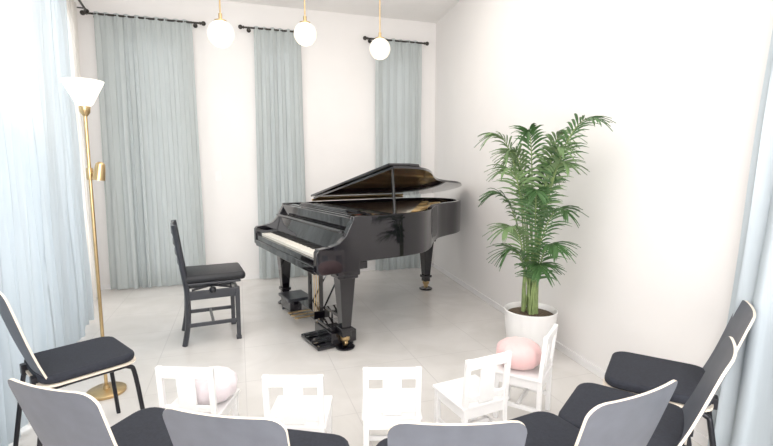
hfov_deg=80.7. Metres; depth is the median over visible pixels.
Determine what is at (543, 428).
seat cushion
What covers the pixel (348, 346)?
cup
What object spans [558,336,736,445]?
chair
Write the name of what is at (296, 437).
seat cushion
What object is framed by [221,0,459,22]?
ceiling
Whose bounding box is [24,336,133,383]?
seat cushion
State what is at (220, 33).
globe lamp
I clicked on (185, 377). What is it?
chair
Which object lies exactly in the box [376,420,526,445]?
chair
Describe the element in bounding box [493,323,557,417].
chair
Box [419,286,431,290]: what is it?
cup
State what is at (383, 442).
seat cushion
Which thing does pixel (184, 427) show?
chair
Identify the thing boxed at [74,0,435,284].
wall
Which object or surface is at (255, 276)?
baseboard
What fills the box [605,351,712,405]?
seat cushion
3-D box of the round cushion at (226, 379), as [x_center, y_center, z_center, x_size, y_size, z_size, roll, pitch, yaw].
[-0.850,0.787,2.211,0.247,0.140,0.247,0,7,0]
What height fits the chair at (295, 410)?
0.520 m
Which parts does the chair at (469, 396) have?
leg, post, seat, rail, rail, post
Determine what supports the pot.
attached to the potted palm
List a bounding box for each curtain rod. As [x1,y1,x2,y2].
[77,0,88,13]
[80,10,205,27]
[238,25,293,32]
[363,36,428,45]
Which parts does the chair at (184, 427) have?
backrest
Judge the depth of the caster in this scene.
3.53 m
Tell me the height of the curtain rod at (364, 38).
0.051 m
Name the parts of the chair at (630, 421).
backrest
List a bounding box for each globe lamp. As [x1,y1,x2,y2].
[207,0,234,47]
[294,0,316,45]
[370,0,389,59]
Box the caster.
[340,336,349,340]
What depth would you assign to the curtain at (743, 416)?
1.93 m
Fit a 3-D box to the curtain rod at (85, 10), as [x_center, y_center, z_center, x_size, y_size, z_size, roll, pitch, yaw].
[-2.485,-2.014,3.077,0.186,0.051,3.690,-3,8,-23]
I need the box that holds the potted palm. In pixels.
[474,113,615,351]
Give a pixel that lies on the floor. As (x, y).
(397, 323)
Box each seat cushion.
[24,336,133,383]
[110,407,172,445]
[185,262,244,283]
[287,429,348,445]
[376,438,387,445]
[507,411,579,445]
[558,383,684,445]
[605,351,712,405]
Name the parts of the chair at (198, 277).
post, post, leg, leg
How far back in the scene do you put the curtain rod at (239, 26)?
5.37 m
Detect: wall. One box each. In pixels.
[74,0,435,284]
[433,0,772,436]
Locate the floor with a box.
[8,266,701,445]
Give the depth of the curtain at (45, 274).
2.89 m
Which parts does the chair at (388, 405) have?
post, seat, rail, rail, post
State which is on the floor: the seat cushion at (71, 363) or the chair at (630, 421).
the chair at (630, 421)
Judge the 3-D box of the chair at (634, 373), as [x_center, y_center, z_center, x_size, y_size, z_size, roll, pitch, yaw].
[1.266,0.746,2.045,0.546,0.832,0.451,4,8,32]
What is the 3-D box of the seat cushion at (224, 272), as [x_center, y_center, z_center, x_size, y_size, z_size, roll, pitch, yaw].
[-1.452,0.415,3.813,0.470,0.065,0.430,-3,8,-25]
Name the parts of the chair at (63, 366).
backrest, leg frame, leg frame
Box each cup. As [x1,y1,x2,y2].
[335,342,354,350]
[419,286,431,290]
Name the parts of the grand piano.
leg, rail, leg, damper rail, lid, leg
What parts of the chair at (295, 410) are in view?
post, rail, rail, seat, post, leg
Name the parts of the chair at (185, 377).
post, rail, rail, seat, post, leg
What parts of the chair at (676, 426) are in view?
leg frame, backrest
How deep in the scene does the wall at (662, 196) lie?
2.86 m
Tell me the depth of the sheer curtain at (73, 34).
4.58 m
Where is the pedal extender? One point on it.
(325, 336)
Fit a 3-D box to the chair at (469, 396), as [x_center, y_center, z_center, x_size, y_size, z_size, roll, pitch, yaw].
[0.426,0.870,2.300,0.275,0.520,0.295,-3,8,-26]
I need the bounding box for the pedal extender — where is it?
[301,304,355,350]
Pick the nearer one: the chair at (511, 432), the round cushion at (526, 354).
the chair at (511, 432)
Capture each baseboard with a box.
[100,263,431,289]
[433,263,708,445]
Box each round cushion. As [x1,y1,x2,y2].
[195,366,237,404]
[496,336,541,369]
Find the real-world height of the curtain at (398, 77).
3.038 m
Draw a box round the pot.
[504,301,557,351]
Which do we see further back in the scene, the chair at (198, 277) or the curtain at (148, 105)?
the curtain at (148, 105)
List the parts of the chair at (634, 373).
leg frame, backrest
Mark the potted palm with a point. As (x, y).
(527, 318)
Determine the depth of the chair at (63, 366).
2.18 m
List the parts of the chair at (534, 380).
leg, seat, post, rail, post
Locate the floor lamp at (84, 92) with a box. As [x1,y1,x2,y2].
[60,77,126,400]
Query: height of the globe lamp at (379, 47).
0.900 m
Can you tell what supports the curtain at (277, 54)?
hanging from the curtain rod at (239, 26)
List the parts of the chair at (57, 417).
backrest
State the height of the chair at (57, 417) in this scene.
0.827 m
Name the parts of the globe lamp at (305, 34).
globe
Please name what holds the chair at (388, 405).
on the floor
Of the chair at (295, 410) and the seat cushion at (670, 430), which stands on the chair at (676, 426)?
the seat cushion at (670, 430)
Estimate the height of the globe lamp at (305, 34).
0.915 m
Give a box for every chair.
[0,292,144,445]
[8,378,172,445]
[155,366,239,416]
[162,407,348,445]
[170,220,244,346]
[261,374,332,433]
[362,366,421,445]
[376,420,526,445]
[433,351,511,422]
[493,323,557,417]
[507,380,677,445]
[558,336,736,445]
[603,300,755,445]
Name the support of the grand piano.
on the floor
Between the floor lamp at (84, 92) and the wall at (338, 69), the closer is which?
the floor lamp at (84, 92)
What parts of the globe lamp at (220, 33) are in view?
globe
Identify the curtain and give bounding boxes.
[0,0,93,445]
[66,0,96,299]
[94,11,205,289]
[254,26,307,278]
[375,37,421,270]
[707,29,772,445]
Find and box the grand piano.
[254,163,461,350]
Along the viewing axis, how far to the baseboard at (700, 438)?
3.40 m
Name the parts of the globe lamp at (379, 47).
stem, globe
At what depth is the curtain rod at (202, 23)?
5.01 m
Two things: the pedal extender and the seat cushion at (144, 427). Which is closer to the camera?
the seat cushion at (144, 427)
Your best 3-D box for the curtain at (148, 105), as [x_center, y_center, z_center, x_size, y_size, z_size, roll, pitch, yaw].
[-2.655,-0.761,5.165,1.022,3.038,0.080,-2,7,-16]

